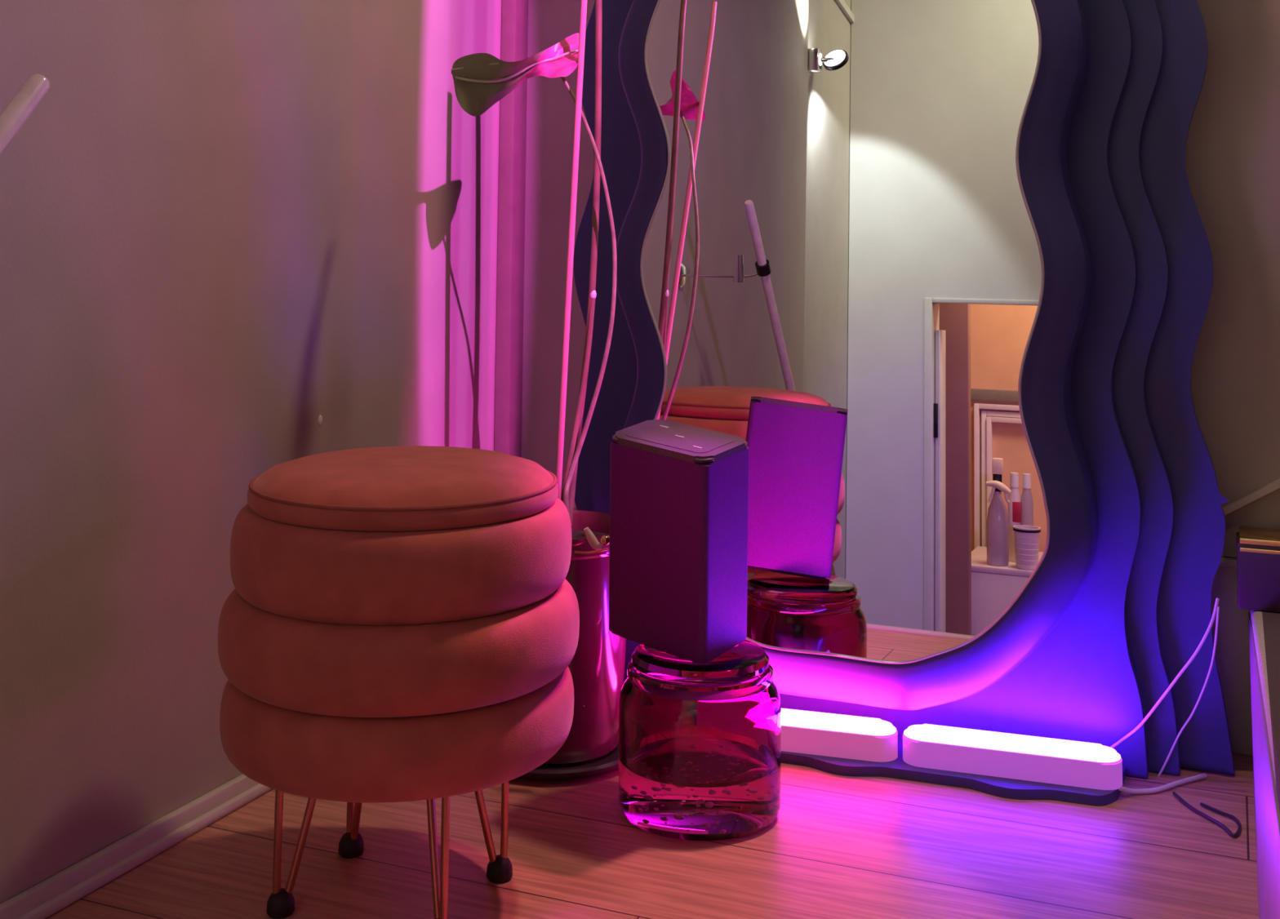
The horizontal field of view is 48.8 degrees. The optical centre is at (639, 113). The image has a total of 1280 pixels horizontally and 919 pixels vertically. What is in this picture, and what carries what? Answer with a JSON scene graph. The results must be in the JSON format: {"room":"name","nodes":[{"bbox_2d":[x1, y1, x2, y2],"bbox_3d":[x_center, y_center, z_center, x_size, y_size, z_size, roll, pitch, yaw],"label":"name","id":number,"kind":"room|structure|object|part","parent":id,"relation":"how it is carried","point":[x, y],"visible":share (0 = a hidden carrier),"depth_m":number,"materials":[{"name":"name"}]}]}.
{"room":"bedroom","nodes":[
{"label":"bedroom","id":0,"kind":"room"},
{"bbox_2d":[0,0,502,904],"bbox_3d":[-0.807,0.269,1.037,0.120,3.750,2.990,-2,-5,23],"label":"wall","id":1,"kind":"structure","parent":0,"point":[228,227],"depth_m":1.58,"materials":[{"name":"paint"}]},
{"bbox_2d":[0,74,49,155],"bbox_3d":[-0.738,0.440,0.780,0.195,1.013,0.841,-2,-5,23],"label":"handrail","id":2,"kind":"object","parent":1,"relation":"attached to","point":[18,110],"visible":1,"depth_m":1.15,"materials":[{"name":"white metal"}]},
{"bbox_2d":[0,773,272,918],"bbox_3d":[-0.413,0.799,1.765,0.020,0.028,1.060,-2,-5,23],"label":"baseboard","id":3,"kind":"structure","parent":1,"relation":"attached to","point":[58,891],"depth_m":1.47,"materials":[{"name":"white paint"}]},
{"bbox_2d":[317,414,322,425],"bbox_3d":[-0.412,0.395,1.819,0.005,0.013,0.009,-2,-5,23],"label":"plug","id":4,"kind":"object","parent":1,"relation":"attached to","point":[320,417],"visible":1,"depth_m":1.82,"materials":[{"name":"white plastic"}]},
{"bbox_2d":[493,0,528,457],"bbox_3d":[-0.204,-0.330,2.331,0.028,2.320,0.047,-2,-5,23],"label":"trim","id":5,"kind":"structure","parent":1,"relation":"attached to","point":[514,13],"depth_m":2.27,"materials":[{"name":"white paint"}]},
{"bbox_2d":[44,752,1258,918],"bbox_3d":[0.610,0.884,1.328,2.240,0.200,1.060,-2,-5,23],"label":"floor","id":6,"kind":"structure","parent":0,"point":[836,846],"depth_m":1.50,"materials":[{"name":"brown wood"}]},
{"bbox_2d":[217,445,579,918],"bbox_3d":[-0.243,0.569,1.434,0.361,0.431,0.361,-2,-5,23],"label":"stool","id":7,"kind":"object","parent":6,"relation":"on","point":[397,624],"visible":1,"depth_m":1.30,"materials":[{"name":"fabric"}]},
{"bbox_3d":[-0.333,0.698,1.389,0.052,0.152,0.008,2,-5,-20],"label":"leg","id":8,"kind":"part","parent":7,"relation":"part of","materials":[{"name":"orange metal"}]},
{"bbox_3d":[-0.299,0.708,1.503,0.008,0.152,0.052,4,-6,-34],"label":"leg","id":9,"kind":"part","parent":7,"relation":"part of","materials":[{"name":"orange metal"}]},
{"bbox_3d":[-0.241,0.377,1.450,0.313,0.045,0.313,-2,-5,23],"label":"lid","id":10,"kind":"part","parent":7,"relation":"part of","materials":[{"name":"fabric"}]},
{"bbox_3d":[-0.195,0.695,1.343,0.008,0.152,0.052,4,-6,-32],"label":"leg","id":11,"kind":"part","parent":7,"relation":"part of","materials":[{"name":"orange metal"}]},
{"bbox_3d":[-0.161,0.706,1.456,0.052,0.152,0.008,3,-5,-22],"label":"leg","id":12,"kind":"part","parent":7,"relation":"part of","materials":[{"name":"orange metal"}]},
{"bbox_2d":[519,510,626,779],"bbox_3d":[-0.106,0.676,1.820,0.224,0.288,0.224,-2,-5,23],"label":"planter","id":13,"kind":"object","parent":6,"relation":"on","point":[597,667],"visible":0.2,"depth_m":1.75,"materials":[{"name":"ceramic"}]},
{"bbox_2d":[451,33,617,519],"bbox_3d":[-0.146,0.211,1.806,0.216,0.637,0.104,-2,-5,23],"label":"plant","id":14,"kind":"object","parent":13,"relation":"on","point":[481,80],"visible":0.97,"depth_m":1.81,"materials":[{"name":"green plant"}]},
{"bbox_3d":[-0.160,-0.051,1.823,0.190,0.112,0.080,-2,-5,23],"label":"blade","id":15,"kind":"part","parent":14,"relation":"part of","materials":[{"name":"green plant"}]},
{"bbox_3d":[-0.071,0.238,1.792,0.067,0.582,0.068,-2,-5,23],"label":"stem","id":16,"kind":"part","parent":14,"relation":"part of","materials":[{"name":"plant"}]},
{"bbox_2d":[555,0,586,499],"bbox_3d":[-0.088,0.148,1.792,0.011,0.748,0.109,2,-5,-20],"label":"stake","id":17,"kind":"object","parent":13,"relation":"in","point":[584,2],"visible":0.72,"depth_m":1.78,"materials":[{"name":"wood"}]},
{"bbox_2d":[560,290,596,502],"bbox_3d":[-0.079,0.378,1.821,0.044,0.300,0.011,1,-5,-8],"label":"stake","id":18,"kind":"object","parent":13,"relation":"in","point":[591,316],"visible":0.88,"depth_m":1.82,"materials":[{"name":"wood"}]},
{"bbox_2d":[568,0,602,525],"bbox_3d":[-0.068,0.146,1.843,0.050,0.770,0.024,-4,-7,41],"label":"stake","id":19,"kind":"object","parent":13,"relation":"in","point":[598,3],"visible":0.84,"depth_m":1.84,"materials":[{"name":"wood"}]},
{"bbox_2d":[574,527,609,554],"bbox_3d":[-0.058,0.518,1.713,0.044,0.033,0.012,0,-5,8],"label":"bird ornament","id":20,"kind":"object","parent":13,"relation":"attached to","point":[593,541],"visible":0.98,"depth_m":1.71,"materials":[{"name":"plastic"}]},
{"bbox_2d":[618,640,781,840],"bbox_3d":[0.069,0.715,1.638,0.188,0.182,0.188,-2,-5,23],"label":"glass jar","id":21,"kind":"object","parent":6,"relation":"on","point":[700,744],"visible":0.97,"depth_m":1.56,"materials":[{"name":"pink"}]},
{"bbox_2d":[608,419,749,663],"bbox_3d":[0.045,0.497,1.653,0.165,0.259,0.122,-3,-6,37],"label":"speaker","id":22,"kind":"object","parent":21,"relation":"on","point":[679,491],"visible":1,"depth_m":1.61},
{"bbox_3d":[0.044,0.614,1.662,0.130,0.004,0.082,4,5,38],"label":"plate","id":23,"kind":"part","parent":22,"relation":"part of","materials":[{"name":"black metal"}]},
{"bbox_3d":[0.046,0.377,1.645,0.116,0.001,0.072,4,5,38],"label":"touch panel","id":24,"kind":"part","parent":22,"relation":"part of","materials":[{"name":"grey plastic"}]},
{"bbox_3d":[0.046,0.381,1.645,0.142,0.008,0.094,4,5,38],"label":"plate","id":25,"kind":"part","parent":22,"relation":"part of","materials":[{"name":"grey plastic"}]},
{"bbox_2d":[569,0,1234,806],"bbox_3d":[0.296,-0.034,1.939,0.925,1.730,0.278,-2,-5,23],"label":"mirror","id":26,"kind":"object","parent":6,"relation":"on","point":[943,270],"visible":0.82,"depth_m":1.82,"materials":[{"name":"blue"}]},
{"bbox_2d":[781,708,897,762],"bbox_3d":[0.199,0.792,1.811,0.260,0.037,0.050,-1,-5,17],"label":"light bar","id":27,"kind":"object","parent":26,"relation":"on","point":[807,732],"visible":0.56,"depth_m":1.78,"materials":[{"name":"white plastic"}]},
{"bbox_2d":[781,708,896,735],"bbox_3d":[0.199,0.776,1.812,0.257,0.006,0.047,-1,-5,17],"label":"diffuser","id":28,"kind":"object","parent":27,"relation":"attached to","point":[793,722],"depth_m":1.79,"materials":[{"name":"white plastic"}]},
{"bbox_2d":[642,0,1046,661],"bbox_3d":[0.258,-0.079,1.887,0.544,1.547,0.049,-2,-5,23],"label":"mirror glass","id":29,"kind":"object","parent":26,"relation":"attached to","point":[844,202],"depth_m":1.83,"materials":[{"name":"silver metal"}]},
{"bbox_3d":[0.325,0.815,1.782,0.538,0.012,0.152,-2,-5,23],"label":"plate","id":30,"kind":"part","parent":26,"relation":"part of","materials":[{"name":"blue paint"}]},
{"bbox_2d":[902,724,1122,790],"bbox_3d":[0.454,0.787,1.730,0.261,0.037,0.050,-1,-5,18],"label":"light bar","id":31,"kind":"object","parent":26,"relation":"on","point":[1087,765],"visible":1,"depth_m":1.71,"materials":[{"name":"white plastic"}]},
{"bbox_2d":[903,724,1120,762],"bbox_3d":[0.454,0.771,1.732,0.258,0.006,0.047,-1,-5,18],"label":"diffuser","id":32,"kind":"object","parent":31,"relation":"attached to","point":[926,739],"depth_m":1.72,"materials":[{"name":"white plastic"}]},
{"bbox_3d":[0.296,-0.032,1.974,0.640,1.607,0.049,-2,-5,23],"label":"panel","id":33,"kind":"part","parent":26,"relation":"part of","materials":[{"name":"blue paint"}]},
{"bbox_2d":[1110,597,1219,748],"bbox_3d":[0.632,0.691,1.734,0.152,0.200,0.029,0,-5,8],"label":"cable","id":34,"kind":"object","parent":26,"relation":"attached to","point":[1215,606],"visible":0.94,"depth_m":1.73,"materials":[{"name":"white plastic"}]},
{"bbox_2d":[1157,606,1219,776],"bbox_3d":[0.678,0.718,1.747,0.079,0.215,0.004,-1,-5,18],"label":"cable","id":35,"kind":"object","parent":26,"relation":"attached to","point":[1218,607],"visible":1,"depth_m":1.74,"materials":[{"name":"white plastic"}]},
{"bbox_2d":[1118,773,1206,794],"bbox_3d":[0.635,0.810,1.707,0.143,0.014,0.014,3,-6,-26],"label":"power cable","id":36,"kind":"object","parent":6,"relation":"on","point":[1134,791],"visible":1,"depth_m":1.70,"materials":[{"name":"white plastic"}]},
{"bbox_2d":[1172,791,1241,837],"bbox_3d":[0.662,0.808,1.631,0.034,0.004,0.123,2,-5,-12],"label":"wire loop","id":37,"kind":"object","parent":6,"relation":"on","point":[1175,793],"visible":1,"depth_m":1.62,"materials":[{"name":"grey"}]},
{"bbox_2d":[1248,609,1279,918],"bbox_3d":[1.113,0.669,1.126,1.138,0.203,1.039,-2,-5,23],"label":"cabinet","id":38,"kind":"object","parent":6,"relation":"on","point":[1264,626],"depth_m":1.37,"materials":[{"name":"paint"}]},
{"bbox_2d":[1235,525,1279,613],"bbox_3d":[0.900,0.574,1.742,0.300,0.089,0.084,-2,-5,23],"label":"drawer","id":39,"kind":"object","parent":38,"relation":"on","point":[1257,548],"visible":1,"depth_m":1.76,"materials":[{"name":"laminate"}]},
{"bbox_3d":[0.902,0.538,1.745,0.296,0.017,0.084,-2,-5,23],"label":"lid trim","id":40,"kind":"part","parent":39,"relation":"part of","materials":[{"name":"gold metal"}]},
{"bbox_2d":[520,0,1279,557],"bbox_3d":[0.844,-0.237,1.964,2.240,2.550,0.100,-2,-5,23],"label":"wall","id":41,"kind":"structure","parent":0,"point":[1233,153],"depth_m":1.91,"materials":[{"name":"paint"}]},
{"bbox_2d":[573,502,1252,755],"bbox_3d":[0.836,0.705,1.816,2.190,0.248,0.020,-2,-5,23],"label":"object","id":42,"kind":"structure","parent":41,"relation":"attached to","point":[1232,649],"depth_m":1.84,"materials":[{"name":"white paint"}]},
{"bbox_2d":[1222,478,1279,515],"bbox_3d":[1.109,0.297,1.743,0.814,0.501,0.012,-2,-5,23],"label":"trim","id":43,"kind":"structure","parent":41,"relation":"attached to","point":[1275,485],"depth_m":1.85,"materials":[{"name":"white paint"}]}
]}

